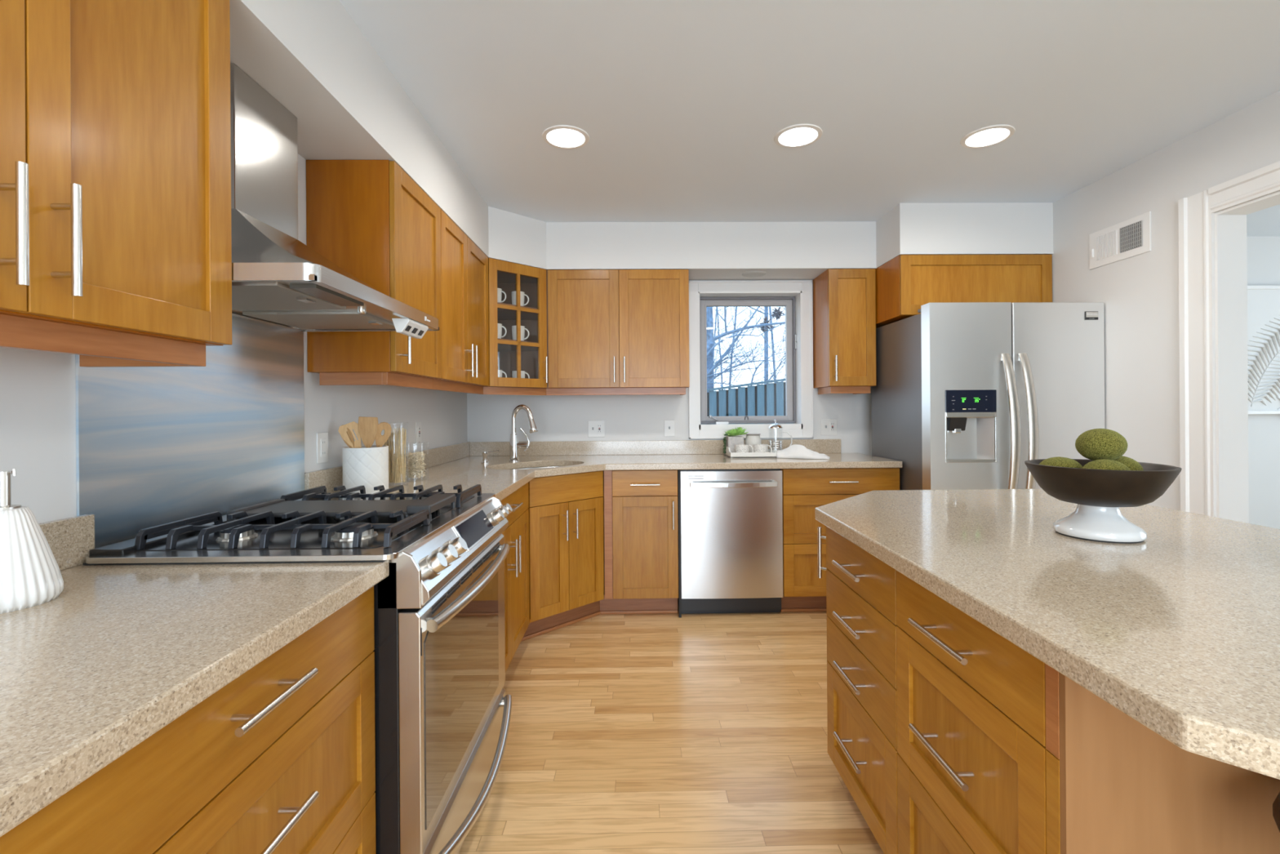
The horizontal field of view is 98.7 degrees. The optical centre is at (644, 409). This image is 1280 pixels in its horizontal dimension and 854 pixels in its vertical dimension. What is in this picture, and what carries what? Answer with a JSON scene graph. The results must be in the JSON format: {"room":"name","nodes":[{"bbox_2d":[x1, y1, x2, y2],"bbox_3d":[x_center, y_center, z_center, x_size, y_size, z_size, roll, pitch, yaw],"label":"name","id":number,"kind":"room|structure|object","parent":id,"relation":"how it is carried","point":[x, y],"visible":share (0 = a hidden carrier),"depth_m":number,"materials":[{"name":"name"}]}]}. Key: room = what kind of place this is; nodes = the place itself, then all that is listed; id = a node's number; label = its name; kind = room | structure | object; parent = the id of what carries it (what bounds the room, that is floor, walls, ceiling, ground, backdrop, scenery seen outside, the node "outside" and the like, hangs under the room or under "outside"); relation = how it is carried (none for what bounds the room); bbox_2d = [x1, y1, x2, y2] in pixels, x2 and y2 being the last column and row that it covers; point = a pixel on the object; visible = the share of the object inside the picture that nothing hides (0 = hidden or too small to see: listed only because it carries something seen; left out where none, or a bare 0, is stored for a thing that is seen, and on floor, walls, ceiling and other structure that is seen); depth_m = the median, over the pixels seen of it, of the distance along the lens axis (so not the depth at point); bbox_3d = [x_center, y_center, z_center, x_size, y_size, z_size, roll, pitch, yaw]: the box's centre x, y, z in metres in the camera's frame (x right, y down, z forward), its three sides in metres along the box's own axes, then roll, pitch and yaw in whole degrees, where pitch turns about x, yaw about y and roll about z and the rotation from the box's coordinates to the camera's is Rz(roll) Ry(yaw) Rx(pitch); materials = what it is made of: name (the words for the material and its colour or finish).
{"room":"kitchen","nodes":[
{"label":"kitchen","id":0,"kind":"room"},
{"bbox_2d":[0,154,467,523],"bbox_3d":[-1.243,0.020,0.417,0.120,2.435,7.113,0,0,-1],"label":"wall","id":1,"kind":"structure","parent":0,"point":[37,388],"depth_m":1.14,"materials":[{"name":"white paint"}]},
{"bbox_2d":[38,514,94,570],"bbox_3d":[-1.170,0.273,0.437,0.019,0.100,1.470,0,0,-1],"label":"backsplash","id":2,"kind":"structure","parent":1,"relation":"attached to","point":[70,540],"depth_m":1.12,"materials":[{"name":"stone"}]},
{"bbox_2d":[0,0,231,367],"bbox_3d":[-1.014,-0.493,0.777,0.355,0.807,0.794,0,0,-1],"label":"upper cabinet","id":3,"kind":"object","parent":1,"relation":"attached to","point":[116,235],"visible":1,"depth_m":0.93,"materials":[{"name":"brown wood"}]},
{"bbox_2d":[75,315,304,548],"bbox_3d":[-1.197,-0.030,1.546,0.006,0.665,0.785,0,0,-1],"label":"wall panel","id":4,"kind":"object","parent":1,"relation":"attached to","point":[156,446],"visible":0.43,"depth_m":1.45,"materials":[{"name":"silver metal"}]},
{"bbox_2d":[316,431,328,463],"bbox_3d":[-1.203,0.142,2.057,0.008,0.114,0.072,0,0,-1],"label":"wall outlet","id":5,"kind":"object","parent":1,"relation":"attached to","point":[322,437],"visible":1,"depth_m":2.05,"materials":[{"name":"white plastic"}]},
{"bbox_2d":[320,438,326,457],"bbox_3d":[-1.201,0.142,2.057,0.004,0.068,0.032,0,0,-1],"label":"receptacle","id":6,"kind":"object","parent":5,"relation":"attached to","point":[323,441],"depth_m":2.06,"materials":[{"name":"white plastic"}]},
{"bbox_2d":[230,63,439,338],"bbox_3d":[-0.957,-0.566,1.556,0.488,0.663,0.760,0,0,-1],"label":"range hood","id":7,"kind":"object","parent":1,"relation":"attached to","point":[277,279],"visible":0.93,"depth_m":1.49,"materials":[{"name":"silver metal"}]},
{"bbox_2d":[357,308,365,314],"bbox_3d":[-0.801,-0.279,1.558,0.022,0.015,0.022,0,0,-1],"label":"lamp","id":8,"kind":"object","parent":7,"relation":"on","point":[361,311],"depth_m":1.55,"materials":[{"name":"white"}]},
{"bbox_2d":[306,160,441,389],"bbox_3d":[-1.036,-0.493,2.206,0.355,0.807,0.471,0,0,-1],"label":"upper cabinet","id":9,"kind":"object","parent":1,"relation":"attached to","point":[370,219],"visible":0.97,"depth_m":1.97,"materials":[{"name":"brown wood"}]},
{"bbox_2d":[304,441,470,493],"bbox_3d":[-1.207,0.274,2.886,0.019,0.100,1.893,0,0,-1],"label":"backsplash","id":10,"kind":"structure","parent":1,"relation":"attached to","point":[331,477],"depth_m":2.78,"materials":[{"name":"stone"}]},
{"bbox_2d":[415,422,421,441],"bbox_3d":[-1.217,0.125,2.967,0.009,0.114,0.072,0,0,-1],"label":"wall outlet","id":11,"kind":"object","parent":1,"relation":"attached to","point":[418,424],"visible":0.86,"depth_m":2.95,"materials":[{"name":"white plastic"}]},
{"bbox_2d":[432,208,488,394],"bbox_3d":[-1.045,-0.493,2.846,0.355,0.807,0.806,0,0,-1],"label":"upper cabinet","id":12,"kind":"object","parent":1,"relation":"attached to","point":[464,265],"visible":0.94,"depth_m":2.77,"materials":[{"name":"brown wood"}]},
{"bbox_2d":[229,0,1053,280],"bbox_3d":[0.636,-1.060,0.436,3.654,0.301,6.853,0,0,-1],"label":"soffit","id":13,"kind":"structure","parent":0,"point":[311,56],"depth_m":3.24,"materials":[{"name":"white paint"}]},
{"bbox_2d":[742,271,766,277],"bbox_3d":[0.737,-0.905,3.682,0.164,0.010,0.164,0,0,-1],"label":"recessed light","id":14,"kind":"object","parent":13,"relation":"in","point":[750,273],"visible":1,"depth_m":3.65,"materials":[{"name":"grey"}]},
{"bbox_2d":[458,585,884,853],"bbox_3d":[2.652,1.260,0.462,8.054,0.100,7.143,0,0,-1],"label":"floor","id":15,"kind":"structure","parent":0,"point":[664,733],"depth_m":2.02,"materials":[{"name":"brown wood"}]},
{"bbox_2d":[0,586,375,853],"bbox_3d":[-0.845,0.798,0.806,0.635,0.874,0.728,0,0,-1],"label":"base cabinet","id":16,"kind":"object","parent":15,"relation":"on","point":[280,758],"visible":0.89,"depth_m":0.81,"materials":[{"name":"brown wood"}]},
{"bbox_2d":[83,484,512,853],"bbox_3d":[-0.802,0.746,1.559,0.754,0.978,0.843,0,0,-1],"label":"gas range","id":17,"kind":"object","parent":15,"relation":"on","point":[442,708],"visible":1,"depth_m":1.29,"materials":[{"name":"silver metal"}]},
{"bbox_2d":[85,493,495,563],"bbox_3d":[-0.849,0.310,1.559,0.645,0.012,0.843,0,0,-1],"label":"cooktop","id":18,"kind":"object","parent":17,"relation":"in","point":[341,548],"depth_m":1.22,"materials":[{"name":"black metal"}]},
{"bbox_2d":[373,562,402,853],"bbox_3d":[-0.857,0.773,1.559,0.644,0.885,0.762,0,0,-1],"label":"panel","id":19,"kind":"object","parent":17,"relation":"in","point":[388,593],"depth_m":1.18,"materials":[{"name":"black metal"}]},
{"bbox_2d":[500,482,529,671],"bbox_3d":[-0.870,0.798,2.430,0.635,0.874,0.950,0,0,-1],"label":"base cabinet","id":20,"kind":"object","parent":15,"relation":"on","point":[517,606],"visible":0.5,"depth_m":2.55,"materials":[{"name":"brown wood"}]},
{"bbox_2d":[520,470,604,641],"bbox_3d":[-0.726,0.797,3.349,0.972,0.874,0.967,0,0,-1],"label":"base cabinet","id":21,"kind":"object","parent":15,"relation":"on","point":[566,559],"visible":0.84,"depth_m":3.05,"materials":[{"name":"brown wood"}]},
{"bbox_2d":[600,469,678,613],"bbox_3d":[-0.037,0.792,3.513,0.470,0.874,0.635,0,0,-1],"label":"base cabinet","id":22,"kind":"object","parent":15,"relation":"on","point":[641,528],"visible":0.95,"depth_m":3.24,"materials":[{"name":"brown wood"}]},
{"bbox_2d":[677,468,782,617],"bbox_3d":[0.508,0.789,3.495,0.616,0.872,0.632,0,0,-1],"label":"dishwasher","id":23,"kind":"object","parent":15,"relation":"on","point":[730,522],"visible":0.99,"depth_m":3.24,"materials":[{"name":"silver metal"}]},
{"bbox_2d":[780,467,899,612],"bbox_3d":[1.169,0.783,3.531,0.697,0.874,0.635,0,0,-1],"label":"base cabinet","id":24,"kind":"object","parent":15,"relation":"on","point":[803,490],"visible":0.44,"depth_m":3.25,"materials":[{"name":"brown wood"}]},
{"bbox_2d":[304,439,902,500],"bbox_3d":[0.154,0.283,2.907,2.742,0.138,1.893,0,0,-1],"label":"countertop","id":25,"kind":"structure","parent":24,"relation":"on","point":[449,466],"depth_m":3.31,"materials":[{"name":"stone"}]},
{"bbox_2d":[342,445,388,493],"bbox_3d":[-1.083,0.234,2.139,0.160,0.178,0.160,0,0,-36],"label":"utensil crock","id":26,"kind":"object","parent":25,"relation":"on","point":[368,467],"visible":0.9,"depth_m":2.07,"materials":[{"name":"white ceramic"}]},
{"bbox_2d":[340,424,354,448],"bbox_3d":[-1.113,0.184,2.123,0.132,0.252,0.033,0,0,-5],"label":"wooden spoon","id":27,"kind":"object","parent":26,"relation":"in","point":[351,437],"visible":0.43,"depth_m":2.11,"materials":[{"name":"brown wood"}]},
{"bbox_2d":[337,421,361,448],"bbox_3d":[-1.107,0.178,2.128,0.135,0.265,0.016,0,0,-29],"label":"slotted turner","id":28,"kind":"object","parent":26,"relation":"in","point":[343,429],"visible":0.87,"depth_m":2.11,"materials":[{"name":"brown wood"}]},
{"bbox_2d":[358,416,378,448],"bbox_3d":[-1.066,0.168,2.138,0.072,0.282,0.055,0,0,-1],"label":"wooden spatula","id":29,"kind":"object","parent":26,"relation":"in","point":[367,426],"visible":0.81,"depth_m":2.12,"materials":[{"name":"brown wood"}]},
{"bbox_2d":[375,422,391,447],"bbox_3d":[-1.046,0.179,2.148,0.113,0.261,0.036,0,0,9],"label":"wooden spoon","id":30,"kind":"object","parent":26,"relation":"in","point":[380,440],"visible":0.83,"depth_m":2.14,"materials":[{"name":"brown wood"}]},
{"bbox_2d":[386,422,408,485],"bbox_3d":[-1.075,0.188,2.369,0.114,0.268,0.114,0,0,-1],"label":"glass jar","id":31,"kind":"object","parent":25,"relation":"on","point":[392,483],"visible":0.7,"depth_m":2.37,"materials":[{"name":"clear glass"}]},
{"bbox_2d":[382,427,406,483],"bbox_3d":[-1.075,0.196,2.370,0.092,0.235,0.091,0,0,-1],"label":"sticks","id":32,"kind":"object","parent":31,"relation":"in","point":[396,457],"visible":0.84,"depth_m":2.35,"materials":[{"name":"beige food"}]},
{"bbox_2d":[404,441,429,480],"bbox_3d":[-1.049,0.236,2.519,0.118,0.172,0.118,0,0,-1],"label":"glass jar","id":33,"kind":"object","parent":25,"relation":"on","point":[410,479],"visible":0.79,"depth_m":2.52,"materials":[{"name":"clear glass"}]},
{"bbox_2d":[405,451,426,478],"bbox_3d":[-1.050,0.254,2.521,0.093,0.122,0.091,0,0,-36],"label":"noodles","id":34,"kind":"object","parent":33,"relation":"in","point":[415,468],"visible":0.98,"depth_m":2.50,"materials":[{"name":"beige food"}]},
{"bbox_2d":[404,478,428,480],"bbox_3d":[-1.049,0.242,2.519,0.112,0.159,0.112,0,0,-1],"label":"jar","id":35,"kind":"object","parent":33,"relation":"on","point":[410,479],"depth_m":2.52,"materials":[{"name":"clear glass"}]},
{"bbox_2d":[481,449,498,463],"bbox_3d":[-0.921,0.282,3.295,0.108,0.079,0.046,0,0,-1],"label":"soap pump","id":36,"kind":"object","parent":25,"relation":"on","point":[485,454],"visible":1,"depth_m":3.28,"materials":[{"name":"silver metal"}]},
{"bbox_2d":[508,404,537,462],"bbox_3d":[-0.744,0.144,3.394,0.197,0.352,0.065,0,0,17],"label":"faucet","id":37,"kind":"object","parent":25,"relation":"on","point":[514,445],"visible":1,"depth_m":3.39,"materials":[{"name":"silver metal"}]},
{"bbox_2d":[514,466,559,469],"bbox_3d":[-0.621,0.444,3.196,0.413,0.172,0.614,0,0,44],"label":"sink","id":38,"kind":"object","parent":25,"relation":"in","point":[548,466],"visible":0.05,"depth_m":3.41,"materials":[{"name":"silver metal"}]},
{"bbox_2d":[724,446,777,457],"bbox_3d":[0.786,0.278,3.650,0.470,0.062,0.275,0,0,-1],"label":"serving tray","id":39,"kind":"object","parent":25,"relation":"on","point":[728,453],"visible":0.45,"depth_m":3.51,"materials":[{"name":"white ceramic"}]},
{"bbox_2d":[722,426,748,453],"bbox_3d":[0.621,0.209,3.720,0.179,0.187,0.153,0,0,-1],"label":"potted succulent","id":40,"kind":"object","parent":39,"relation":"on","point":[731,439],"visible":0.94,"depth_m":3.67,"materials":[{"name":"concrete"}]},
{"bbox_2d":[725,435,743,452],"bbox_3d":[0.613,0.242,3.710,0.108,0.122,0.108,0,0,-1],"label":"pot","id":41,"kind":"object","parent":40,"relation":"on","point":[731,441],"depth_m":3.66,"materials":[{"name":"ceramic"}]},
{"bbox_2d":[734,444,753,452],"bbox_3d":[0.644,0.265,3.579,0.107,0.074,0.092,0,0,-31],"label":"mug","id":42,"kind":"object","parent":39,"relation":"on","point":[738,447],"visible":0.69,"depth_m":3.54,"materials":[{"name":"white ceramic"}]},
{"bbox_2d":[745,433,760,452],"bbox_3d":[0.735,0.232,3.702,0.107,0.139,0.107,0,0,-1],"label":"canister","id":43,"kind":"object","parent":39,"relation":"on","point":[751,439],"visible":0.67,"depth_m":3.66,"materials":[{"name":"white ceramic"}]},
{"bbox_2d":[753,444,772,452],"bbox_3d":[0.766,0.265,3.581,0.107,0.074,0.092,0,0,-31],"label":"mug","id":44,"kind":"object","parent":39,"relation":"on","point":[757,447],"visible":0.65,"depth_m":3.54,"materials":[{"name":"white ceramic"}]},
{"bbox_2d":[768,419,792,452],"bbox_3d":[0.909,0.183,3.674,0.155,0.235,0.097,0,0,-1],"label":"press","id":45,"kind":"object","parent":39,"relation":"on","point":[775,425],"visible":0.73,"depth_m":3.65,"materials":[{"name":"silver glass"}]},
{"bbox_2d":[768,444,830,458],"bbox_3d":[0.984,0.266,3.496,0.379,0.086,0.139,0,0,17],"label":"napkin","id":46,"kind":"object","parent":25,"relation":"on","point":[796,451],"visible":0.98,"depth_m":3.46,"materials":[{"name":"white fabric"}]},
{"bbox_2d":[871,302,1105,489],"bbox_3d":[1.958,0.311,3.244,0.929,1.748,0.892,0,0,-1],"label":"refrigerator","id":47,"kind":"object","parent":15,"relation":"on","point":[963,394],"visible":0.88,"depth_m":2.88,"materials":[{"name":"grey metal"}]},
{"bbox_2d":[817,526,1279,853],"bbox_3d":[0.900,0.785,1.441,0.688,0.874,1.298,0,0,-1],"label":"kitchen island","id":48,"kind":"object","parent":15,"relation":"on","point":[947,735],"visible":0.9,"depth_m":0.97,"materials":[{"name":"brown wood"}]},
{"bbox_2d":[814,488,1279,779],"bbox_3d":[1.083,0.326,1.142,1.084,0.038,1.930,0,0,-1],"label":"island countertop","id":49,"kind":"structure","parent":48,"relation":"on","point":[1177,629],"depth_m":0.93,"materials":[{"name":"stone"}]},
{"bbox_2d":[1024,458,1182,543],"bbox_3d":[1.109,0.220,1.342,0.294,0.174,0.294,0,0,-1],"label":"pedestal bowl","id":50,"kind":"object","parent":49,"relation":"on","point":[1099,495],"visible":0.94,"depth_m":1.27,"materials":[{"name":"black ceramic"}]},
{"bbox_2d":[1039,456,1082,468],"bbox_3d":[1.042,0.156,1.375,0.096,0.074,0.100,0,0,-1],"label":"moss ball","id":51,"kind":"object","parent":50,"relation":"in","point":[1058,461],"visible":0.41,"depth_m":1.35,"materials":[{"name":"green plant"}]},
{"bbox_2d":[1081,458,1130,470],"bbox_3d":[1.080,0.156,1.284,0.096,0.080,0.100,0,0,-1],"label":"moss ball","id":52,"kind":"object","parent":50,"relation":"in","point":[1103,464],"visible":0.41,"depth_m":1.26,"materials":[{"name":"green plant"}]},
{"bbox_2d":[1075,428,1128,460],"bbox_3d":[1.112,0.086,1.337,0.100,0.080,0.096,0,0,-1],"label":"moss ball","id":53,"kind":"object","parent":52,"relation":"on","point":[1094,444],"visible":0.85,"depth_m":1.31,"materials":[{"name":"green plant"}]},
{"bbox_2d":[1113,455,1143,470],"bbox_3d":[1.175,0.151,1.365,0.096,0.074,0.104,0,0,-1],"label":"moss ball","id":54,"kind":"object","parent":50,"relation":"in","point":[1131,464],"visible":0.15,"depth_m":1.33,"materials":[{"name":"green plant"}]},
{"bbox_2d":[1272,791,1279,831],"bbox_3d":[0.965,0.860,0.590,0.380,0.729,0.380,0,0,-1],"label":"bar stool","id":55,"kind":"object","parent":15,"relation":"on","point":[1276,805],"visible":1,"depth_m":0.72,"materials":[{"name":"black leather"}]},
{"bbox_3d":[-0.834,0.798,0.076,0.635,0.874,0.728,0,0,-1],"label":"base cabinet","id":56,"kind":"object","parent":15,"relation":"on","visible":0},
{"bbox_2d":[0,514,389,836],"bbox_3d":[-0.857,0.290,0.442,0.644,0.138,1.470,0,0,-1],"label":"countertop","id":57,"kind":"structure","parent":56,"relation":"on","point":[89,673],"depth_m":0.75,"materials":[{"name":"stone"}]},
{"bbox_2d":[0,468,63,613],"bbox_3d":[-1.059,0.210,0.909,0.134,0.224,0.133,0,0,-1],"label":"dispenser","id":58,"kind":"object","parent":57,"relation":"on","point":[30,574],"visible":1,"depth_m":0.90,"materials":[{"name":"white ceramic"}]},
{"bbox_2d":[338,0,1279,235],"bbox_3d":[2.635,-1.275,0.462,8.054,0.100,7.143,0,0,-1],"label":"ceiling","id":59,"kind":"structure","parent":0,"point":[682,105],"depth_m":2.09,"materials":[{"name":"white paint"}]},
{"bbox_2d":[542,124,589,149],"bbox_3d":[-0.346,-1.201,2.427,0.208,0.006,0.208,0,0,-1],"label":"recessed light","id":60,"kind":"object","parent":59,"relation":"in","point":[561,136],"visible":1,"depth_m":2.42,"materials":[{"name":"white paint"}]},
{"bbox_2d":[546,128,584,146],"bbox_3d":[-0.346,-1.202,2.427,0.166,0.002,0.166,0,0,4],"label":"diffuser","id":61,"kind":"object","parent":60,"relation":"attached to","point":[555,137],"depth_m":2.43,"materials":[{"name":"white plastic"}]},
{"bbox_2d":[773,124,822,147],"bbox_3d":[0.681,-1.208,2.431,0.208,0.006,0.208,0,0,-1],"label":"recessed light","id":62,"kind":"object","parent":59,"relation":"in","point":[797,135],"visible":1,"depth_m":2.42,"materials":[{"name":"white paint"}]},
{"bbox_2d":[778,127,817,145],"bbox_3d":[0.681,-1.210,2.431,0.166,0.002,0.166,0,0,-5],"label":"diffuser","id":63,"kind":"object","parent":62,"relation":"attached to","point":[787,135],"depth_m":2.43,"materials":[{"name":"white plastic"}]},
{"bbox_2d":[960,124,1015,148],"bbox_3d":[1.530,-1.214,2.449,0.208,0.006,0.208,0,0,-1],"label":"recessed light","id":64,"kind":"object","parent":59,"relation":"in","point":[986,136],"visible":1,"depth_m":2.44,"materials":[{"name":"white paint"}]},
{"bbox_2d":[965,128,1008,146],"bbox_3d":[1.530,-1.216,2.449,0.166,0.002,0.166,0,0,40],"label":"diffuser","id":65,"kind":"object","parent":64,"relation":"attached to","point":[982,136],"depth_m":2.45,"materials":[{"name":"white plastic"}]},
{"bbox_2d":[466,235,1279,585],"bbox_3d":[2.690,-0.008,3.965,7.854,2.435,0.140,0,0,-1],"label":"wall","id":66,"kind":"structure","parent":0,"point":[489,416],"depth_m":3.86,"materials":[{"name":"white paint"}]},
{"bbox_2d":[483,257,549,395],"bbox_3d":[-0.923,-0.494,3.535,0.618,0.808,0.604,0,0,-1],"label":"upper cabinet","id":67,"kind":"object","parent":66,"relation":"attached to","point":[531,355],"visible":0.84,"depth_m":3.49,"materials":[{"name":"brown wood"}]},
{"bbox_2d":[497,288,506,302],"bbox_3d":[-0.911,-0.693,3.380,0.103,0.100,0.082,0,0,40],"label":"mug","id":68,"kind":"object","parent":67,"relation":"in","point":[500,291],"visible":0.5,"depth_m":3.37,"materials":[{"name":"white ceramic"}]},
{"bbox_2d":[497,288,502,302],"bbox_3d":[-0.919,-0.693,3.386,0.082,0.100,0.082,0,0,-1],"label":"cup","id":69,"kind":"object","parent":68,"relation":"on","point":[499,291],"depth_m":3.37,"materials":[{"name":"white ceramic"}]},
{"bbox_2d":[497,323,506,338],"bbox_3d":[-0.909,-0.477,3.380,0.103,0.100,0.082,0,0,40],"label":"mug","id":70,"kind":"object","parent":67,"relation":"in","point":[500,325],"visible":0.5,"depth_m":3.37,"materials":[{"name":"white ceramic"}]},
{"bbox_2d":[497,323,502,338],"bbox_3d":[-0.917,-0.477,3.386,0.082,0.100,0.082,0,0,-1],"label":"cup","id":71,"kind":"object","parent":70,"relation":"on","point":[500,326],"depth_m":3.37,"materials":[{"name":"white ceramic"}]},
{"bbox_2d":[497,369,506,377],"bbox_3d":[-0.907,-0.199,3.380,0.103,0.088,0.082,0,0,40],"label":"mug","id":72,"kind":"object","parent":67,"relation":"in","point":[500,372],"visible":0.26,"depth_m":3.37,"materials":[{"name":"white ceramic"}]},
{"bbox_2d":[511,291,528,306],"bbox_3d":[-0.792,-0.694,3.482,0.103,0.100,0.082,0,0,40],"label":"mug","id":73,"kind":"object","parent":67,"relation":"in","point":[522,294],"visible":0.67,"depth_m":3.46,"materials":[{"name":"white ceramic"}]},
{"bbox_2d":[511,325,528,341],"bbox_3d":[-0.791,-0.478,3.482,0.103,0.100,0.082,0,0,40],"label":"mug","id":74,"kind":"object","parent":67,"relation":"in","point":[513,327],"visible":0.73,"depth_m":3.46,"materials":[{"name":"white ceramic"}]},
{"bbox_2d":[511,370,529,378],"bbox_3d":[-0.789,-0.200,3.482,0.103,0.088,0.082,0,0,40],"label":"mug","id":75,"kind":"object","parent":67,"relation":"in","point":[513,372],"visible":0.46,"depth_m":3.46,"materials":[{"name":"white ceramic"}]},
{"bbox_2d":[511,370,524,377],"bbox_3d":[-0.797,-0.200,3.488,0.082,0.088,0.082,0,0,-1],"label":"cup","id":76,"kind":"object","parent":75,"relation":"on","point":[513,372],"depth_m":3.46,"materials":[{"name":"white ceramic"}]},
{"bbox_2d":[587,420,604,436],"bbox_3d":[-0.335,0.135,3.842,0.115,0.114,0.014,0,0,-1],"label":"wall outlet","id":77,"kind":"object","parent":66,"relation":"attached to","point":[595,428],"visible":1,"depth_m":3.84,"materials":[{"name":"white plastic"}]},
{"bbox_2d":[597,423,601,433],"bbox_3d":[-0.312,0.135,3.843,0.032,0.068,0.004,0,0,-1],"label":"receptacle","id":78,"kind":"object","parent":77,"relation":"attached to","point":[599,425],"depth_m":3.84,"materials":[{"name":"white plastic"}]},
{"bbox_2d":[546,269,689,395],"bbox_3d":[-0.175,-0.499,3.669,0.929,0.807,0.361,0,0,-1],"label":"upper cabinet","id":79,"kind":"object","parent":66,"relation":"attached to","point":[611,331],"visible":1,"depth_m":3.54,"materials":[{"name":"brown wood"}]},
{"bbox_2d":[469,439,840,456],"bbox_3d":[0.085,0.265,3.843,2.596,0.098,0.019,0,0,-1],"label":"backsplash","id":80,"kind":"structure","parent":66,"relation":"attached to","point":[820,446],"depth_m":3.83,"materials":[{"name":"stone"}]},
{"bbox_2d":[664,420,674,436],"bbox_3d":[0.178,0.131,3.849,0.072,0.114,0.014,0,0,-1],"label":"wall outlet","id":81,"kind":"object","parent":66,"relation":"attached to","point":[668,424],"visible":1,"depth_m":3.85,"materials":[{"name":"white plastic"}]},
{"bbox_2d":[688,280,813,439],"bbox_3d":[0.746,-0.349,3.928,0.872,1.102,0.178,0,0,-1],"label":"window","id":82,"kind":"structure","parent":66,"relation":"in","point":[796,296],"depth_m":3.85,"materials":[{"name":"white paint"}]},
{"bbox_2d":[821,418,837,435],"bbox_3d":[1.304,0.123,3.867,0.115,0.114,0.014,0,0,-1],"label":"wall outlet","id":83,"kind":"object","parent":66,"relation":"attached to","point":[828,426],"visible":1,"depth_m":3.87,"materials":[{"name":"white plastic"}]},
{"bbox_2d":[830,422,835,431],"bbox_3d":[1.327,0.123,3.868,0.032,0.068,0.004,0,0,-1],"label":"receptacle","id":84,"kind":"object","parent":83,"relation":"attached to","point":[832,424],"depth_m":3.87,"materials":[{"name":"white plastic"}]},
{"bbox_2d":[812,268,875,394],"bbox_3d":[1.347,-0.510,3.692,0.307,0.807,0.361,0,0,-1],"label":"upper cabinet","id":85,"kind":"object","parent":66,"relation":"attached to","point":[844,300],"visible":1,"depth_m":3.56,"materials":[{"name":"brown wood"}]},
{"bbox_2d":[875,254,1052,328],"bbox_3d":[1.959,-0.739,3.562,0.905,0.358,0.641,0,0,-1],"label":"upper cabinet","id":86,"kind":"object","parent":66,"relation":"attached to","point":[904,283],"visible":0.7,"depth_m":3.25,"materials":[{"name":"brown wood"}]},
{"bbox_2d":[1247,285,1279,414],"bbox_3d":[4.638,-0.408,3.901,1.300,0.942,0.044,0,0,-1],"label":"wall art","id":87,"kind":"object","parent":66,"relation":"attached to","point":[1263,301],"visible":0.28,"depth_m":3.89,"materials":[{"name":"white paper"}]},
{"bbox_2d":[1051,90,1279,510],"bbox_3d":[2.530,-0.006,0.465,0.120,2.435,6.853,0,0,-1],"label":"wall","id":88,"kind":"structure","parent":0,"point":[1139,293],"depth_m":2.64,"materials":[{"name":"white paint"}]},
{"bbox_2d":[1088,210,1151,269],"bbox_3d":[2.420,-0.856,2.808,0.016,0.192,0.354,0,0,-1],"label":"air vent","id":89,"kind":"object","parent":88,"relation":"in","point":[1130,237],"visible":1,"depth_m":2.79,"materials":[{"name":"white metal"}]},
{"bbox_2d":[1177,160,1279,523],"bbox_3d":[2.504,0.134,1.466,0.152,2.155,2.015,0,0,-1],"label":"trim","id":90,"kind":"structure","parent":88,"relation":"attached to","point":[1213,246],"depth_m":2.33,"materials":[{"name":"white paint"}]},
{"label":"outside","id":91,"kind":"structure","parent":0,"visible":0},
{"bbox_3d":[1.783,1.766,15.035,32.000,0.100,21.987,0,0,-1],"label":"lawn","id":92,"kind":"structure","parent":91,"visible":0},
{"bbox_2d":[706,306,785,392],"bbox_3d":[1.056,-1.741,8.284,4.533,6.929,2.283,0,0,-5],"label":"bare tree","id":93,"kind":"object","parent":92,"relation":"on","point":[710,339],"visible":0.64,"depth_m":8.46,"materials":[{"name":"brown plant"}]},
{"bbox_2d":[713,306,783,387],"bbox_3d":[2.446,-2.559,18.289,5.410,8.549,3.663,0,0,-35],"label":"bare tree","id":94,"kind":"object","parent":92,"relation":"on","point":[717,330],"visible":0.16,"depth_m":18.08,"materials":[{"name":"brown plant"}]},
{"bbox_2d":[712,306,785,391],"bbox_3d":[2.563,-2.011,12.936,5.104,7.449,4.096,0,0,-16],"label":"bare tree","id":95,"kind":"object","parent":92,"relation":"on","point":[735,309],"visible":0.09,"depth_m":13.02,"materials":[{"name":"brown plant"}]},
{"bbox_2d":[713,306,785,384],"bbox_3d":[1.897,-2.087,15.763,4.669,7.610,4.241,0,0,32],"label":"bare tree","id":96,"kind":"object","parent":92,"relation":"on","point":[715,329],"visible":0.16,"depth_m":15.51,"materials":[{"name":"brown plant"}]},
{"bbox_2d":[706,377,795,423],"bbox_3d":[1.088,0.523,7.553,5.600,2.396,0.110,0,0,-1],"label":"wooden fence","id":97,"kind":"object","parent":92,"relation":"on","point":[768,399],"visible":0.06,"depth_m":7.53,"materials":[{"name":"grey"}]},
{"bbox_2d":[725,306,785,386],"bbox_3d":[3.602,-2.463,14.818,4.325,8.338,5.080,0,0,-36],"label":"bare tree","id":98,"kind":"object","parent":92,"relation":"on","point":[770,308],"visible":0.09,"depth_m":14.53,"materials":[{"name":"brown plant"}]},
{"bbox_2d":[750,306,785,381],"bbox_3d":[2.492,-2.151,10.676,4.897,7.725,3.055,0,0,4],"label":"utility pole","id":99,"kind":"object","parent":92,"relation":"on","point":[778,313],"visible":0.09,"depth_m":10.80,"materials":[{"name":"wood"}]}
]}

